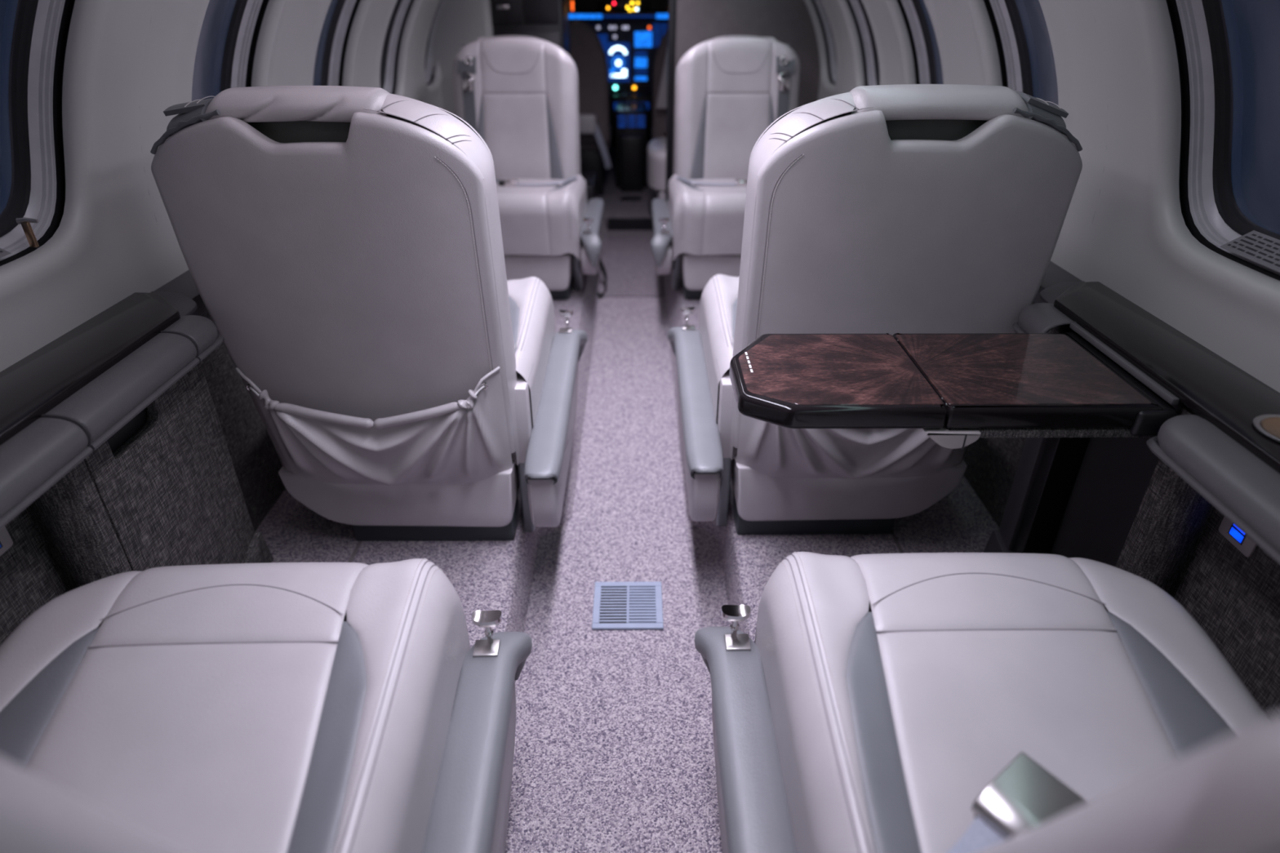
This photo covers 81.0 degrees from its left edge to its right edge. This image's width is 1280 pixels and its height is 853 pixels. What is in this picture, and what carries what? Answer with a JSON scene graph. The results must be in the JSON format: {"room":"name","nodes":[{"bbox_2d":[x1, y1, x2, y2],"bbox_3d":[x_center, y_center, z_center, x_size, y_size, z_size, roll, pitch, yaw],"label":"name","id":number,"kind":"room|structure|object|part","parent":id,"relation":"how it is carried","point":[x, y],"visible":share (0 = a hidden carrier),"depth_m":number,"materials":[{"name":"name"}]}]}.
{"room":"aircraft cabin","nodes":[
{"label":"aircraft cabin","id":0,"kind":"room"},
{"bbox_2d":[0,0,443,645],"bbox_3d":[-0.711,-0.890,2.367,0.334,1.208,7.400,0,30,0],"label":"wall","id":1,"kind":"structure","parent":0,"point":[126,62],"depth_m":1.21,"materials":[{"name":"white plastic"}]},
{"bbox_2d":[0,526,13,555],"bbox_3d":[-0.814,0.148,0.939,0.005,0.044,0.058,0,30,0],"label":"outlet","id":2,"kind":"object","parent":1,"relation":"attached to","point":[6,541],"visible":0.87,"depth_m":0.96,"materials":[{"name":"black plastic"}]},
{"bbox_2d":[0,0,75,266],"bbox_3d":[-0.782,-0.405,0.898,0.304,0.476,0.402,0,30,0],"label":"window","id":3,"kind":"structure","parent":1,"relation":"in","point":[41,28],"depth_m":1.07,"materials":[{"name":"white plastic"}]},
{"bbox_2d":[0,248,11,257],"bbox_3d":[-0.887,-0.219,0.977,0.039,0.024,0.122,0,30,0],"label":"placard","id":4,"kind":"object","parent":3,"relation":"attached to","point":[2,252],"visible":1,"depth_m":1.03},
{"bbox_2d":[15,217,39,247],"bbox_3d":[-0.863,-0.276,1.065,0.025,0.041,0.009,-4,30,-6],"label":"handle","id":5,"kind":"object","parent":3,"relation":"attached to","point":[25,222],"visible":1,"depth_m":1.06,"materials":[{"name":"gold metal"}]},
{"bbox_3d":[-0.866,-0.273,1.065,0.010,0.036,0.006,0,30,0],"label":"post","id":6,"kind":"part","parent":5,"relation":"part of","materials":[{"name":"gold metal"}]},
{"bbox_2d":[0,269,224,529],"bbox_3d":[-0.772,-0.238,1.357,0.182,0.069,4.400,0,30,0],"label":"ledge","id":7,"kind":"object","parent":1,"relation":"attached to","point":[61,402],"visible":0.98,"depth_m":1.00,"materials":[{"name":"black paint"}]},
{"bbox_3d":[-0.840,-0.061,1.573,0.040,0.558,5.200,0,30,0],"label":"panel","id":8,"kind":"part","parent":1,"relation":"part of","materials":[{"name":"grey fabric"}]},
{"bbox_2d":[219,0,269,92],"bbox_3d":[-0.786,-0.733,1.471,0.304,0.476,0.322,0,30,0],"label":"window","id":9,"kind":"structure","parent":1,"relation":"in","point":[246,19],"depth_m":1.58,"materials":[{"name":"white plastic"}]},
{"bbox_2d":[320,0,360,85],"bbox_3d":[-0.789,-1.032,1.992,0.304,0.476,0.322,0,30,0],"label":"window","id":10,"kind":"structure","parent":1,"relation":"in","point":[344,12],"depth_m":2.12,"materials":[{"name":"white plastic"}]},
{"bbox_2d":[379,0,413,94],"bbox_3d":[-0.792,-1.320,2.495,0.304,0.476,0.322,0,30,0],"label":"window","id":11,"kind":"structure","parent":1,"relation":"in","point":[392,43],"depth_m":2.64,"materials":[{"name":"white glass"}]},
{"bbox_2d":[424,0,445,84],"bbox_3d":[-0.795,-1.616,3.011,0.304,0.476,0.322,0,30,0],"label":"window","id":12,"kind":"structure","parent":1,"relation":"in","point":[429,77],"depth_m":3.17,"materials":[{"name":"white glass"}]},
{"bbox_2d":[432,0,493,115],"bbox_3d":[-0.760,-1.494,3.300,0.272,1.288,0.100,0,30,0],"label":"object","id":13,"kind":"structure","parent":1,"relation":"attached to","point":[460,22],"depth_m":3.15,"materials":[{"name":"white plastic"}]},
{"bbox_2d":[568,0,668,146],"bbox_3d":[-0.050,-2.745,5.596,1.800,1.600,0.040,0,30,0],"label":"wall","id":14,"kind":"structure","parent":0,"point":[578,5],"depth_m":5.41,"materials":[{"name":"black plastic"}]},
{"bbox_2d":[254,146,999,852],"bbox_3d":[-0.031,-0.316,2.700,1.720,0.164,7.400,0,30,0],"label":"floor","id":15,"kind":"structure","parent":0,"point":[614,753],"depth_m":1.55,"materials":[{"name":"carpet"}]},
{"bbox_2d":[25,362,273,591],"bbox_3d":[-0.781,0.135,1.221,0.084,0.528,0.384,0,30,0],"label":"panel","id":16,"kind":"object","parent":15,"relation":"on","point":[164,490],"visible":0.55,"depth_m":1.16,"materials":[{"name":"grey fabric"}]},
{"bbox_3d":[-0.754,0.139,1.213,0.018,0.518,0.262,0,30,0],"label":"door","id":17,"kind":"part","parent":16,"relation":"part of","materials":[{"name":"grey fabric"}]},
{"bbox_2d":[0,558,532,852],"bbox_3d":[-0.427,0.303,0.610,0.583,0.844,0.770,0,30,0],"label":"passenger seat","id":18,"kind":"object","parent":15,"relation":"on","point":[272,707],"visible":1,"depth_m":0.76,"materials":[{"name":"leather"}]},
{"bbox_2d":[89,562,368,646],"bbox_3d":[-0.471,0.275,0.920,0.290,0.208,0.166,0,30,0],"label":"cushion","id":19,"kind":"object","parent":18,"relation":"on","point":[272,604],"depth_m":0.84,"materials":[{"name":"leather"}]},
{"bbox_3d":[-0.186,0.469,0.752,0.085,0.107,0.690,0,30,0],"label":"armrest","id":20,"kind":"part","parent":18,"relation":"part of","materials":[{"name":"leather"}]},
{"bbox_3d":[-0.197,0.285,0.964,0.033,0.005,0.028,0,30,0],"label":"handle plate","id":21,"kind":"part","parent":18,"relation":"part of","materials":[{"name":"metal"}]},
{"bbox_3d":[-0.193,0.243,0.950,0.037,0.014,0.021,0,30,0],"label":"handle knob","id":22,"kind":"part","parent":18,"relation":"part of","materials":[{"name":"silver metal"}]},
{"bbox_3d":[-0.193,0.265,0.962,0.012,0.040,0.012,0,30,0],"label":"handle stem","id":23,"kind":"part","parent":18,"relation":"part of","materials":[{"name":"silver metal"}]},
{"bbox_3d":[-0.188,0.532,0.775,0.052,0.154,0.641,-1,30,-2],"label":"armrest panel","id":24,"kind":"part","parent":18,"relation":"part of","materials":[{"name":"leather"}]},
{"bbox_3d":[-0.589,-0.209,2.355,0.008,0.005,2.500,0,30,0],"label":"seat rail","id":25,"kind":"part","parent":15,"relation":"part of","materials":[{"name":"metal"}]},
{"bbox_2d":[151,85,587,541],"bbox_3d":[-0.445,-0.258,1.562,0.624,0.870,0.704,0,30,0],"label":"passenger seat","id":26,"kind":"object","parent":15,"relation":"on","point":[343,245],"visible":1,"depth_m":1.27,"materials":[{"name":"leather"}]},
{"bbox_2d":[150,96,220,154],"bbox_3d":[-0.672,-0.454,1.186,0.121,0.129,0.174,0,30,0],"label":"strap","id":27,"kind":"object","parent":26,"relation":"attached to","point":[192,113],"visible":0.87,"depth_m":1.11,"materials":[{"name":"leather"}]},
{"bbox_3d":[-0.494,-0.201,1.272,0.503,0.625,0.088,0,30,0],"label":"panel","id":28,"kind":"part","parent":26,"relation":"part of","materials":[{"name":"leather"}]},
{"bbox_3d":[-0.235,0.114,1.600,0.024,0.188,0.129,0,30,0],"label":"leg","id":29,"kind":"part","parent":26,"relation":"part of","materials":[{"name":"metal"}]},
{"bbox_3d":[-0.185,0.006,1.694,0.052,0.154,0.641,0,30,0],"label":"armrest panel","id":30,"kind":"part","parent":26,"relation":"part of","materials":[{"name":"leather"}]},
{"bbox_3d":[-0.177,-0.057,1.671,0.086,0.107,0.689,0,30,0],"label":"armrest","id":31,"kind":"part","parent":26,"relation":"part of","materials":[{"name":"leather"}]},
{"bbox_3d":[-0.187,-0.241,1.883,0.032,0.005,0.027,0,30,0],"label":"handle plate","id":32,"kind":"part","parent":26,"relation":"part of","materials":[{"name":"metal"}]},
{"bbox_3d":[-0.183,-0.283,1.869,0.037,0.014,0.021,0,30,0],"label":"handle knob","id":33,"kind":"part","parent":26,"relation":"part of","materials":[{"name":"silver metal"}]},
{"bbox_3d":[-0.183,-0.262,1.881,0.012,0.040,0.012,0,30,0],"label":"handle stem","id":34,"kind":"part","parent":26,"relation":"part of","materials":[{"name":"silver metal"}]},
{"bbox_2d":[452,35,604,299],"bbox_3d":[-0.427,-0.977,2.826,0.582,0.861,0.704,0,30,0],"label":"passenger seat","id":35,"kind":"object","parent":15,"relation":"on","point":[526,87],"visible":0.74,"depth_m":2.82,"materials":[{"name":"leather"}]},
{"bbox_2d":[457,44,477,132],"bbox_3d":[-0.647,-1.190,2.921,0.068,0.530,0.229,0,30,0],"label":"harness","id":36,"kind":"object","parent":35,"relation":"attached to","point":[467,68],"visible":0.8,"depth_m":2.81,"materials":[{"name":"fabric"}]},
{"bbox_2d":[497,188,551,255],"bbox_3d":[-0.462,-0.731,2.676,0.286,0.208,0.160,0,30,0],"label":"cushion","id":37,"kind":"object","parent":35,"relation":"on","point":[525,214],"depth_m":2.61,"materials":[{"name":"leather"}]},
{"bbox_2d":[497,177,577,186],"bbox_3d":[-0.370,-0.926,2.832,0.325,0.022,0.106,-13,32,-21],"label":"belt","id":38,"kind":"object","parent":35,"relation":"on","point":[508,182],"visible":1,"depth_m":2.79,"materials":[{"name":"grey fabric"}]},
{"bbox_3d":[-0.237,-0.609,2.860,0.024,0.188,0.129,0,30,0],"label":"leg","id":39,"kind":"part","parent":35,"relation":"part of","materials":[{"name":"metal"}]},
{"bbox_3d":[-0.186,-0.693,2.672,0.032,0.005,0.027,0,30,0],"label":"handle plate","id":40,"kind":"part","parent":35,"relation":"part of","materials":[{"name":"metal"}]},
{"bbox_3d":[-0.182,-0.726,2.643,0.037,0.014,0.021,0,30,0],"label":"handle knob","id":41,"kind":"part","parent":35,"relation":"part of","materials":[{"name":"silver metal"}]},
{"bbox_3d":[-0.182,-0.705,2.655,0.012,0.040,0.012,0,30,0],"label":"handle stem","id":42,"kind":"part","parent":35,"relation":"part of","materials":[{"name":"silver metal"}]},
{"bbox_3d":[-0.188,-0.731,2.980,0.052,0.154,0.641,0,30,0],"label":"armrest panel","id":43,"kind":"part","parent":35,"relation":"part of","materials":[{"name":"leather"}]},
{"bbox_3d":[-0.179,-0.783,2.938,0.086,0.107,0.689,0,30,0],"label":"armrest","id":44,"kind":"part","parent":35,"relation":"part of","materials":[{"name":"leather"}]},
{"bbox_2d":[490,0,596,203],"bbox_3d":[-0.430,-1.594,3.443,0.415,1.318,0.396,0,30,0],"label":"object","id":45,"kind":"object","parent":15,"relation":"on","point":[548,20],"visible":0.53,"depth_m":3.16,"materials":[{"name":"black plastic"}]},
{"bbox_3d":[-0.571,-1.750,3.130,0.050,0.015,0.010,0,30,0],"label":"handle","id":46,"kind":"part","parent":45,"relation":"part of","materials":[{"name":"metal"}]},
{"bbox_3d":[-0.559,-1.830,3.094,0.125,0.300,0.010,0,30,0],"label":"door","id":47,"kind":"part","parent":45,"relation":"part of","materials":[{"name":"black plastic"}]},
{"bbox_3d":[-0.481,-1.405,3.338,0.280,0.620,0.010,0,30,0],"label":"door","id":48,"kind":"part","parent":45,"relation":"part of","materials":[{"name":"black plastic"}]},
{"bbox_3d":[-0.415,-1.831,3.094,0.147,0.300,0.010,0,30,0],"label":"door","id":49,"kind":"part","parent":45,"relation":"part of","materials":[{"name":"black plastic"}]},
{"bbox_2d":[568,18,611,195],"bbox_3d":[-0.321,-1.797,4.258,0.321,0.915,0.620,0,30,0],"label":"seat","id":50,"kind":"object","parent":15,"relation":"on","point":[588,55],"visible":0.62,"depth_m":4.02,"materials":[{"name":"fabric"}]},
{"bbox_3d":[-0.290,-1.631,4.043,0.110,0.100,0.080,0,30,0],"label":"armrest","id":51,"kind":"part","parent":50,"relation":"part of","materials":[{"name":"leather"}]},
{"bbox_3d":[-0.325,-1.851,4.035,0.310,0.600,0.177,0,30,0],"label":"backrest","id":52,"kind":"part","parent":50,"relation":"part of","materials":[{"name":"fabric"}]},
{"bbox_2d":[596,258,607,298],"bbox_3d":[-0.183,-0.642,3.175,0.084,0.125,0.240,0,30,0],"label":"strap","id":53,"kind":"object","parent":15,"relation":"on","point":[601,264],"visible":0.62,"depth_m":3.23,"materials":[{"name":"black fabric"}]},
{"bbox_2d":[591,582,663,630],"bbox_3d":[-0.025,0.368,1.545,0.142,0.006,0.136,0,30,0],"label":"floor vent","id":54,"kind":"object","parent":15,"relation":"in","point":[617,606],"visible":1,"depth_m":1.54,"materials":[{"name":"paint"}]},
{"bbox_2d":[621,196,640,200],"bbox_3d":[-0.053,-1.318,4.338,0.115,0.006,0.080,0,30,0],"label":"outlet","id":55,"kind":"object","parent":15,"relation":"attached to","point":[623,198],"depth_m":4.32,"materials":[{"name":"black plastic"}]},
{"bbox_2d":[614,93,648,191],"bbox_3d":[-0.051,-1.759,4.593,0.193,0.517,0.520,0,30,0],"label":"pedestal","id":56,"kind":"object","parent":15,"relation":"on","point":[631,119],"visible":1,"depth_m":4.42,"materials":[{"name":"black plastic"}]},
{"bbox_2d":[568,0,668,130],"bbox_3d":[-0.054,-2.230,4.657,1.220,0.740,0.200,0,30,0],"label":"panel","id":57,"kind":"object","parent":56,"relation":"attached to","point":[630,34],"visible":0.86,"depth_m":4.63,"materials":[{"name":"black plastic"}]},
{"bbox_2d":[568,13,602,18],"bbox_3d":[-0.339,-2.428,4.438,0.230,0.024,0.005,0,30,0],"label":"light","id":58,"kind":"object","parent":57,"relation":"attached to","point":[571,15],"depth_m":4.44,"materials":[{"name":"blue plastic"}]},
{"bbox_3d":[-0.239,-2.366,4.633,0.080,0.100,0.006,0,30,0],"label":"switch panel","id":59,"kind":"part","parent":57,"relation":"part of","materials":[{"name":"blue"}]},
{"bbox_2d":[602,15,656,17],"bbox_3d":[-0.064,-2.428,4.439,0.320,0.012,0.005,0,30,0],"label":"light","id":60,"kind":"object","parent":57,"relation":"attached to","point":[602,15],"depth_m":4.44,"materials":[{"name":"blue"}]},
{"bbox_3d":[-0.054,-2.033,4.755,0.220,0.040,0.006,0,30,0],"label":"switch panel","id":61,"kind":"part","parent":57,"relation":"part of","materials":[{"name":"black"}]},
{"bbox_3d":[0.091,-2.406,4.612,0.018,0.130,0.006,0,30,0],"label":"switch panel","id":62,"kind":"part","parent":57,"relation":"part of","materials":[{"name":"blue plastic"}]},
{"bbox_3d":[0.116,-2.406,4.612,0.018,0.130,0.006,0,30,0],"label":"switch panel","id":63,"kind":"part","parent":57,"relation":"part of","materials":[{"name":"blue"}]},
{"bbox_2d":[656,13,668,18],"bbox_3d":[0.149,-2.430,4.440,0.105,0.026,0.005,0,30,0],"label":"light","id":64,"kind":"object","parent":57,"relation":"attached to","point":[658,15],"depth_m":4.44,"materials":[{"name":"blue plastic"}]},
{"bbox_3d":[0.146,-2.406,4.612,0.018,0.130,0.006,0,30,0],"label":"switch panel","id":65,"kind":"part","parent":57,"relation":"part of","materials":[{"name":"blue"}]},
{"bbox_3d":[-0.092,-1.940,4.471,0.020,0.083,0.039,0,30,0],"label":"lever","id":66,"kind":"part","parent":56,"relation":"part of","materials":[{"name":"black plastic"}]},
{"bbox_3d":[-0.052,-1.940,4.472,0.020,0.083,0.039,0,30,0],"label":"lever","id":67,"kind":"part","parent":56,"relation":"part of","materials":[{"name":"black plastic"}]},
{"bbox_3d":[-0.050,-1.935,4.550,0.175,0.010,0.380,0,30,0],"label":"panel","id":68,"kind":"part","parent":56,"relation":"part of","materials":[{"name":"black plastic"}]},
{"bbox_3d":[-0.013,-1.940,4.472,0.020,0.083,0.039,0,30,0],"label":"lever","id":69,"kind":"part","parent":56,"relation":"part of","materials":[{"name":"black plastic"}]},
{"bbox_2d":[647,136,666,199],"bbox_3d":[0.349,-1.462,3.774,0.625,0.815,0.560,0,30,0],"label":"seat","id":70,"kind":"object","parent":15,"relation":"on","point":[656,148],"visible":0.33,"depth_m":3.67,"materials":[{"name":"leather"}]},
{"bbox_2d":[650,29,667,140],"bbox_3d":[0.234,-1.803,4.269,0.330,0.915,0.602,0,30,0],"label":"seat","id":71,"kind":"object","parent":15,"relation":"on","point":[658,128],"visible":0.26,"depth_m":3.99,"materials":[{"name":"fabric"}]},
{"bbox_3d":[0.136,-1.844,3.947,0.098,0.316,0.022,0,30,0],"label":"seat","id":72,"kind":"part","parent":71,"relation":"part of","materials":[{"name":"leather"}]},
{"bbox_2d":[650,35,799,299],"bbox_3d":[0.326,-0.979,2.829,0.582,0.861,0.704,0,30,0],"label":"passenger seat","id":73,"kind":"object","parent":15,"relation":"on","point":[726,86],"visible":0.75,"depth_m":2.83,"materials":[{"name":"leather"}]},
{"bbox_3d":[0.078,-0.783,2.939,0.086,0.107,0.689,0,30,0],"label":"armrest","id":74,"kind":"part","parent":73,"relation":"part of","materials":[{"name":"leather"}]},
{"bbox_3d":[0.085,-0.706,2.656,0.012,0.040,0.012,0,30,0],"label":"handle stem","id":75,"kind":"part","parent":73,"relation":"part of","materials":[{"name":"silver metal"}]},
{"bbox_3d":[0.087,-0.732,2.981,0.052,0.154,0.641,0,30,0],"label":"armrest panel","id":76,"kind":"part","parent":73,"relation":"part of","materials":[{"name":"leather"}]},
{"bbox_3d":[0.085,-0.727,2.644,0.037,0.014,0.021,0,30,0],"label":"handle knob","id":77,"kind":"part","parent":73,"relation":"part of","materials":[{"name":"silver metal"}]},
{"bbox_3d":[0.088,-0.694,2.673,0.032,0.005,0.027,0,30,0],"label":"handle plate","id":78,"kind":"part","parent":73,"relation":"part of","materials":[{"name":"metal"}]},
{"bbox_3d":[0.138,-0.609,2.862,0.024,0.188,0.129,0,30,0],"label":"leg","id":79,"kind":"part","parent":73,"relation":"part of","materials":[{"name":"metal"}]},
{"bbox_2d":[675,176,747,186],"bbox_3d":[0.269,-0.927,2.835,0.325,0.022,0.106,12,32,21],"label":"belt","id":80,"kind":"object","parent":73,"relation":"on","point":[738,182],"visible":0.71,"depth_m":2.79,"materials":[{"name":"grey fabric"}]},
{"bbox_2d":[702,188,746,255],"bbox_3d":[0.363,-0.733,2.680,0.286,0.208,0.160,0,30,0],"label":"cushion","id":81,"kind":"object","parent":73,"relation":"on","point":[722,209],"depth_m":2.61,"materials":[{"name":"leather"}]},
{"bbox_2d":[776,44,795,119],"bbox_3d":[0.544,-1.192,2.926,0.068,0.530,0.229,0,30,0],"label":"harness","id":82,"kind":"object","parent":73,"relation":"attached to","point":[784,68],"visible":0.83,"depth_m":2.81,"materials":[{"name":"fabric"}]},
{"bbox_2d":[666,84,1082,534],"bbox_3d":[0.384,-0.268,1.580,0.624,0.870,0.704,0,30,0],"label":"passenger seat","id":83,"kind":"object","parent":15,"relation":"on","point":[900,208],"visible":0.73,"depth_m":1.24,"materials":[{"name":"leather"}]},
{"bbox_3d":[0.119,-0.271,1.897,0.012,0.040,0.012,0,30,0],"label":"handle stem","id":84,"kind":"part","parent":83,"relation":"part of","materials":[{"name":"silver metal"}]},
{"bbox_3d":[0.119,-0.292,1.885,0.037,0.014,0.021,0,30,0],"label":"handle knob","id":85,"kind":"part","parent":83,"relation":"part of","materials":[{"name":"silver metal"}]},
{"bbox_3d":[0.123,-0.250,1.899,0.032,0.005,0.027,0,30,0],"label":"handle plate","id":86,"kind":"part","parent":83,"relation":"part of","materials":[{"name":"metal"}]},
{"bbox_3d":[0.116,-0.066,1.687,0.086,0.107,0.689,0,30,0],"label":"armrest","id":87,"kind":"part","parent":83,"relation":"part of","materials":[{"name":"leather"}]},
{"bbox_3d":[0.124,-0.004,1.710,0.052,0.154,0.641,0,30,0],"label":"armrest panel","id":88,"kind":"part","parent":83,"relation":"part of","materials":[{"name":"leather"}]},
{"bbox_3d":[0.175,0.104,1.616,0.024,0.188,0.129,0,30,0],"label":"leg","id":89,"kind":"part","parent":83,"relation":"part of","materials":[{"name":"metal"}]},
{"bbox_3d":[0.435,-0.211,1.290,0.503,0.625,0.088,0,30,0],"label":"panel","id":90,"kind":"part","parent":83,"relation":"part of","materials":[{"name":"leather"}]},
{"bbox_2d":[1013,90,1082,151],"bbox_3d":[0.613,-0.468,1.205,0.121,0.134,0.174,0,30,0],"label":"strap","id":91,"kind":"object","parent":83,"relation":"attached to","point":[1043,112],"visible":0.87,"depth_m":1.13,"materials":[{"name":"leather"}]},
{"bbox_3d":[0.531,-0.212,2.360,0.008,0.005,2.500,0,30,0],"label":"seat rail","id":92,"kind":"part","parent":15,"relation":"part of","materials":[{"name":"metal"}]},
{"bbox_2d":[694,551,1279,852],"bbox_3d":[0.368,0.303,0.620,0.584,0.833,0.791,0,30,0],"label":"passenger seat","id":93,"kind":"object","parent":15,"relation":"on","point":[874,699],"visible":1,"depth_m":0.76,"materials":[{"name":"leather"}]},
{"bbox_3d":[0.128,0.527,0.784,0.052,0.154,0.641,0,30,0],"label":"armrest panel","id":94,"kind":"part","parent":93,"relation":"part of","materials":[{"name":"leather"}]},
{"bbox_3d":[0.122,0.260,0.971,0.012,0.040,0.012,0,30,0],"label":"handle stem","id":95,"kind":"part","parent":93,"relation":"part of","materials":[{"name":"silver metal"}]},
{"bbox_3d":[0.122,0.238,0.959,0.037,0.014,0.021,0,30,0],"label":"handle knob","id":96,"kind":"part","parent":93,"relation":"part of","materials":[{"name":"silver metal"}]},
{"bbox_3d":[0.126,0.280,0.973,0.032,0.005,0.027,0,30,0],"label":"handle plate","id":97,"kind":"part","parent":93,"relation":"part of","materials":[{"name":"metal"}]},
{"bbox_3d":[0.119,0.465,0.761,0.086,0.107,0.689,0,30,0],"label":"armrest","id":98,"kind":"part","parent":93,"relation":"part of","materials":[{"name":"leather"}]},
{"bbox_2d":[850,552,1115,631],"bbox_3d":[0.402,0.265,0.938,0.286,0.208,0.160,0,30,0],"label":"cushion","id":99,"kind":"object","parent":93,"relation":"on","point":[911,591],"depth_m":0.86,"materials":[{"name":"leather"}]},
{"bbox_2d":[946,751,1088,852],"bbox_3d":[0.259,0.358,0.598,0.225,0.080,0.067,-17,34,-27],"label":"belt","id":100,"kind":"object","parent":93,"relation":"on","point":[1024,795],"visible":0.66,"depth_m":0.61,"materials":[{"name":"metal"}]},
{"bbox_2d":[982,324,1215,598],"bbox_3d":[0.735,0.131,1.228,0.084,0.528,0.384,0,30,0],"label":"panel","id":101,"kind":"object","parent":15,"relation":"on","point":[1112,501],"visible":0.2,"depth_m":1.23,"materials":[{"name":"black plastic"}]},
{"bbox_3d":[0.737,0.073,1.319,0.054,0.478,0.033,0,30,0],"label":"guide rail","id":102,"kind":"part","parent":101,"relation":"part of","materials":[{"name":"black plastic"}]},
{"bbox_3d":[0.770,0.134,1.222,0.014,0.528,0.276,0,30,0],"label":"panel","id":103,"kind":"part","parent":101,"relation":"part of","materials":[{"name":"black plastic"}]},
{"bbox_2d":[672,0,819,175],"bbox_3d":[0.471,-1.525,3.324,0.645,1.318,0.040,0,30,0],"label":"wall partition","id":104,"kind":"structure","parent":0,"point":[789,22],"depth_m":3.20,"materials":[{"name":"plastic"}]},
{"bbox_2d":[665,0,675,201],"bbox_3d":[0.136,-1.527,3.327,0.029,1.318,0.070,0,30,0],"label":"trim","id":105,"kind":"structure","parent":104,"relation":"attached to","point":[672,3],"depth_m":3.32,"materials":[{"name":"black plastic"}]},
{"bbox_2d":[804,0,1279,716],"bbox_3d":[0.650,-0.894,2.373,0.334,1.208,7.400,0,30,0],"label":"wall","id":106,"kind":"structure","parent":0,"point":[1138,243],"depth_m":1.17,"materials":[{"name":"white plastic"}]},
{"bbox_2d":[811,0,837,84],"bbox_3d":[0.724,-1.620,3.018,0.304,0.476,0.322,0,30,0],"label":"window","id":107,"kind":"structure","parent":106,"relation":"in","point":[830,48],"depth_m":3.17,"materials":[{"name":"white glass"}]},
{"bbox_2d":[846,0,879,85],"bbox_3d":[0.727,-1.324,2.502,0.304,0.476,0.322,0,30,0],"label":"window","id":108,"kind":"structure","parent":106,"relation":"in","point":[864,28],"depth_m":2.64,"materials":[{"name":"white plastic"}]},
{"bbox_2d":[896,0,937,84],"bbox_3d":[0.730,-1.036,1.998,0.304,0.476,0.322,0,30,0],"label":"window","id":109,"kind":"structure","parent":106,"relation":"in","point":[925,68],"depth_m":2.12,"materials":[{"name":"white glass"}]},
{"bbox_2d":[983,0,1033,96],"bbox_3d":[0.733,-0.737,1.478,0.304,0.476,0.322,0,30,0],"label":"window","id":110,"kind":"structure","parent":106,"relation":"in","point":[1004,16],"depth_m":1.59,"materials":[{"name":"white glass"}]},
{"bbox_3d":[0.790,-0.065,1.581,0.040,0.558,5.200,0,30,0],"label":"panel","id":111,"kind":"part","parent":106,"relation":"part of","materials":[{"name":"grey fabric"}]},
{"bbox_2d":[1012,261,1279,564],"bbox_3d":[0.723,-0.242,1.364,0.175,0.069,4.400,0,30,0],"label":"ledge","id":112,"kind":"object","parent":106,"relation":"attached to","point":[1219,451],"visible":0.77,"depth_m":0.95,"materials":[{"name":"black paint"}]},
{"bbox_2d":[729,332,1178,448],"bbox_3d":[0.410,-0.062,1.076,0.559,0.060,0.272,0,30,0],"label":"folding table","id":113,"kind":"object","parent":112,"relation":"attached to","point":[960,388],"visible":0.95,"depth_m":1.00,"materials":[{"name":"brown wood"}]},
{"bbox_3d":[0.537,-0.051,1.077,0.280,0.013,0.245,0,30,0],"label":"support plate","id":114,"kind":"part","parent":113,"relation":"part of","materials":[{"name":"metal"}]},
{"bbox_3d":[0.681,-0.096,1.067,0.010,0.009,0.260,0,30,0],"label":"slot trim","id":115,"kind":"part","parent":112,"relation":"part of","materials":[{"name":"metal"}]},
{"bbox_2d":[1253,413,1279,442],"bbox_3d":[0.750,0.007,0.855,0.084,0.004,0.084,0,30,0],"label":"cup holder","id":116,"kind":"object","parent":112,"relation":"on","point":[1268,425],"visible":1,"depth_m":0.87,"materials":[{"name":"metal"}]},
{"bbox_2d":[1165,0,1279,280],"bbox_3d":[0.736,-0.409,0.905,0.304,0.476,0.402,0,30,0],"label":"window","id":117,"kind":"structure","parent":106,"relation":"in","point":[1211,212],"depth_m":1.08,"materials":[{"name":"white plastic"}]},
{"bbox_2d":[1219,230,1279,272],"bbox_3d":[0.842,-0.234,1.003,0.039,0.024,0.125,0,30,0],"label":"vent","id":118,"kind":"object","parent":117,"relation":"attached to","point":[1256,246],"visible":1,"depth_m":1.02,"materials":[{"name":"grey plastic"}]},
{"bbox_2d":[1218,516,1257,557],"bbox_3d":[0.770,0.134,0.963,0.005,0.044,0.058,0,30,0],"label":"outlet","id":119,"kind":"object","parent":106,"relation":"attached to","point":[1228,529],"visible":0.58,"depth_m":0.96,"materials":[{"name":"black plastic"}]},
{"bbox_2d":[1227,523,1246,545],"bbox_3d":[0.769,0.134,0.963,0.002,0.027,0.026,0,30,0],"label":"socket","id":120,"kind":"object","parent":119,"relation":"attached to","point":[1236,536],"depth_m":0.97,"materials":[{"name":"blue plastic"}]}
]}

